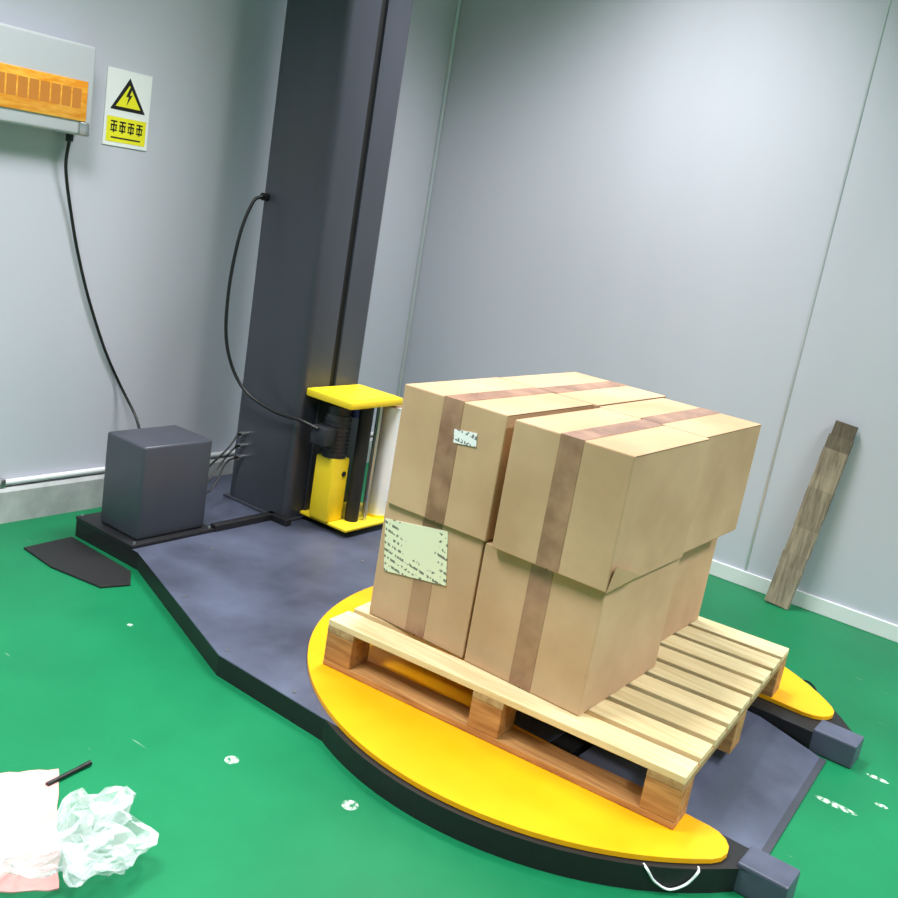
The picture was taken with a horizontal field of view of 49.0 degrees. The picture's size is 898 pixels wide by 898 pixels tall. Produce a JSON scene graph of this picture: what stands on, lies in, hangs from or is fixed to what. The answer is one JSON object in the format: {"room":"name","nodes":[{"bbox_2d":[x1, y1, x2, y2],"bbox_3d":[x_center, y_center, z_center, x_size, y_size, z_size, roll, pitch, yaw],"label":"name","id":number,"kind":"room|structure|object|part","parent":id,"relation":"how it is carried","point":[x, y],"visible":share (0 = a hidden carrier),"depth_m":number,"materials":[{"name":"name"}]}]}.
{"room":"warehouse packing area","nodes":[
{"label":"warehouse packing area","id":0,"kind":"room"},
{"bbox_2d":[0,0,457,485],"bbox_3d":[-2.798,-1.154,2.003,0.120,3.600,9.240,19,17,33],"label":"wall","id":1,"kind":"structure","parent":0,"point":[157,228],"depth_m":4.21,"materials":[{"name":"white paint"}]},
{"bbox_2d":[0,22,95,141],"bbox_3d":[-1.540,-1.317,3.524,0.101,0.354,0.555,19,17,33],"label":"box","id":2,"kind":"object","parent":1,"relation":"attached to","point":[47,81],"visible":1,"depth_m":3.56,"materials":[{"name":"light grey painted metal"},{"name":"orange wood"}]},
{"bbox_2d":[64,141,140,428],"bbox_3d":[-1.346,-0.591,4.045,0.451,1.238,0.291,8,14,-5],"label":"power cable","id":3,"kind":"object","parent":2,"relation":"hanging from","point":[68,142],"visible":0.76,"depth_m":3.99,"materials":[{"name":"black plastic"}]},
{"bbox_2d":[102,66,152,150],"bbox_3d":[-1.290,-1.361,3.952,0.005,0.293,0.208,19,17,33],"label":"warning sign","id":4,"kind":"object","parent":1,"relation":"attached to","point":[128,93],"visible":1,"depth_m":3.95,"materials":[{"name":"white plastic"}]},
{"bbox_2d":[0,436,372,523],"bbox_3d":[-3.004,0.426,2.342,0.040,0.145,8.988,19,17,33],"label":"baseboard","id":5,"kind":"structure","parent":1,"relation":"attached to","point":[24,501],"depth_m":4.14,"materials":[{"name":"paint"}]},
{"bbox_2d":[0,432,373,487],"bbox_3d":[-3.006,0.338,2.303,0.029,0.034,8.900,19,17,33],"label":"conduit pipe","id":6,"kind":"object","parent":1,"relation":"attached to","point":[3,482],"visible":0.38,"depth_m":4.13,"materials":[{"name":"white plastic"}]},
{"bbox_2d":[396,0,461,396],"bbox_3d":[-0.085,-1.604,5.558,0.024,3.350,0.024,19,17,33],"label":"trim","id":7,"kind":"structure","parent":1,"relation":"attached to","point":[458,7],"depth_m":5.59,"materials":[{"name":"silver metal"}]},
{"bbox_2d":[0,462,897,897],"bbox_3d":[0.518,1.761,-0.086,9.000,0.100,9.000,19,17,33],"label":"floor","id":8,"kind":"structure","parent":0,"point":[237,799],"depth_m":2.67,"materials":[{"name":"green paint"}]},
{"bbox_2d":[0,769,60,892],"bbox_3d":[-1.031,0.863,2.234,0.278,0.005,0.449,4,15,-23],"label":"plastic bag","id":9,"kind":"object","parent":8,"relation":"on","point":[26,803],"visible":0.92,"depth_m":2.25,"materials":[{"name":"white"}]},
{"bbox_2d":[45,760,91,785],"bbox_3d":[-0.952,0.813,2.468,0.014,0.014,0.132,17,15,27],"label":"marker pen","id":10,"kind":"object","parent":8,"relation":"on","point":[88,763],"visible":1,"depth_m":2.46,"materials":[{"name":"black plastic"}]},
{"bbox_2d":[0,786,151,886],"bbox_3d":[-0.811,0.852,2.164,0.293,0.113,0.358,19,17,33],"label":"plastic film","id":11,"kind":"object","parent":8,"relation":"on","point":[70,850],"visible":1,"depth_m":2.12,"materials":[{"name":"white plastic"}]},
{"bbox_2d":[24,537,130,588],"bbox_3d":[-1.381,0.433,3.713,0.500,0.008,0.230,19,17,33],"label":"rubber floor mat","id":12,"kind":"object","parent":8,"relation":"on","point":[69,556],"visible":1,"depth_m":3.71,"materials":[{"name":"black rubber"}]},
{"bbox_2d":[75,0,863,897],"bbox_3d":[0.098,-0.603,3.366,3.135,2.640,1.860,19,17,33],"label":"wrapper","id":13,"kind":"object","parent":8,"relation":"on","point":[253,563],"visible":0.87,"depth_m":3.80,"materials":[{"name":"black paint"}]},
{"bbox_3d":[-1.203,0.125,3.962,0.370,0.393,0.400,19,17,33],"label":"drive motor","id":14,"kind":"part","parent":13,"relation":"part of","materials":[{"name":"grey paint"}]},
{"bbox_3d":[-0.839,0.321,4.186,0.125,0.030,0.350,19,17,33],"label":"cable guard rail","id":15,"kind":"part","parent":13,"relation":"part of","materials":[{"name":"black metal"}]},
{"bbox_3d":[-0.412,0.524,3.868,2.390,0.076,1.695,19,17,33],"label":"plate","id":16,"kind":"part","parent":13,"relation":"part of","materials":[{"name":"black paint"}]},
{"bbox_2d":[323,602,788,829],"bbox_3d":[0.395,0.683,3.253,1.160,0.154,1.120,17,16,29],"label":"wooden pallet","id":17,"kind":"object","parent":13,"relation":"on","point":[668,721],"visible":0.55,"depth_m":2.85,"materials":[{"name":"brown wood"}]},
{"bbox_2d":[369,503,492,657],"bbox_3d":[0.068,0.368,3.178,0.375,0.377,0.501,19,17,33],"label":"cardboard box","id":18,"kind":"object","parent":17,"relation":"on","point":[427,574],"visible":0.57,"depth_m":2.97,"materials":[{"name":"brown cardboard"}]},
{"bbox_2d":[387,377,592,541],"bbox_3d":[0.133,0.011,3.073,0.376,0.377,0.502,19,17,33],"label":"cardboard box","id":19,"kind":"object","parent":18,"relation":"on","point":[454,438],"visible":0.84,"depth_m":2.88,"materials":[{"name":"brown cardboard"}]},
{"bbox_2d":[464,540,679,715],"bbox_3d":[0.376,0.475,2.958,0.396,0.377,0.498,19,17,33],"label":"cardboard box","id":20,"kind":"object","parent":17,"relation":"on","point":[568,643],"visible":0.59,"depth_m":2.77,"materials":[{"name":"brown cardboard"}]},
{"bbox_2d":[492,408,709,592],"bbox_3d":[0.456,0.127,2.828,0.399,0.377,0.504,19,17,33],"label":"cardboard box","id":21,"kind":"object","parent":20,"relation":"on","point":[601,499],"visible":1,"depth_m":2.66,"materials":[{"name":"brown cardboard"}]},
{"bbox_2d":[661,538,716,640],"bbox_3d":[0.629,0.407,3.404,0.380,0.377,0.512,19,17,33],"label":"cardboard box","id":22,"kind":"object","parent":17,"relation":"on","point":[694,566],"visible":0.11,"depth_m":3.37,"materials":[{"name":"brown cardboard"}]},
{"bbox_2d":[599,398,760,552],"bbox_3d":[0.729,0.071,3.242,0.368,0.377,0.482,19,17,33],"label":"cardboard box","id":23,"kind":"object","parent":22,"relation":"on","point":[733,440],"visible":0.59,"depth_m":3.15,"materials":[{"name":"brown cardboard"}]},
{"bbox_3d":[0.330,0.303,3.617,0.371,0.377,0.508,19,17,33],"label":"cardboard box","id":24,"kind":"object","parent":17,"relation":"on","visible":0},
{"bbox_2d":[500,372,665,408],"bbox_3d":[0.447,-0.038,3.483,0.386,0.377,0.524,19,17,33],"label":"cardboard box","id":25,"kind":"object","parent":24,"relation":"on","point":[598,392],"visible":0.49,"depth_m":3.40,"materials":[{"name":"brown cardboard"}]},
{"bbox_2d":[764,420,857,609],"bbox_3d":[1.634,0.302,4.451,0.180,0.890,0.103,19,17,33],"label":"wooden plank","id":26,"kind":"object","parent":8,"relation":"on","point":[819,494],"visible":1,"depth_m":4.43,"materials":[{"name":"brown wood"}]},
{"bbox_2d":[400,0,897,624],"bbox_3d":[3.547,-0.349,3.113,9.120,3.600,0.120,19,17,33],"label":"wall","id":27,"kind":"structure","parent":0,"point":[640,194],"depth_m":4.68,"materials":[{"name":"white paint"}]},
{"bbox_2d":[709,559,897,642],"bbox_3d":[3.189,1.233,3.490,9.000,0.075,0.012,19,17,33],"label":"baseboard","id":28,"kind":"structure","parent":27,"relation":"attached to","point":[887,630],"depth_m":4.52,"materials":[{"name":"white"}]},
{"bbox_2d":[744,0,890,569],"bbox_3d":[4.002,-0.209,2.717,5.860,3.310,0.003,19,17,33],"label":"trim","id":29,"kind":"structure","parent":27,"relation":"attached to","point":[889,1],"depth_m":4.38,"materials":[{"name":"silver metal"}]}
]}

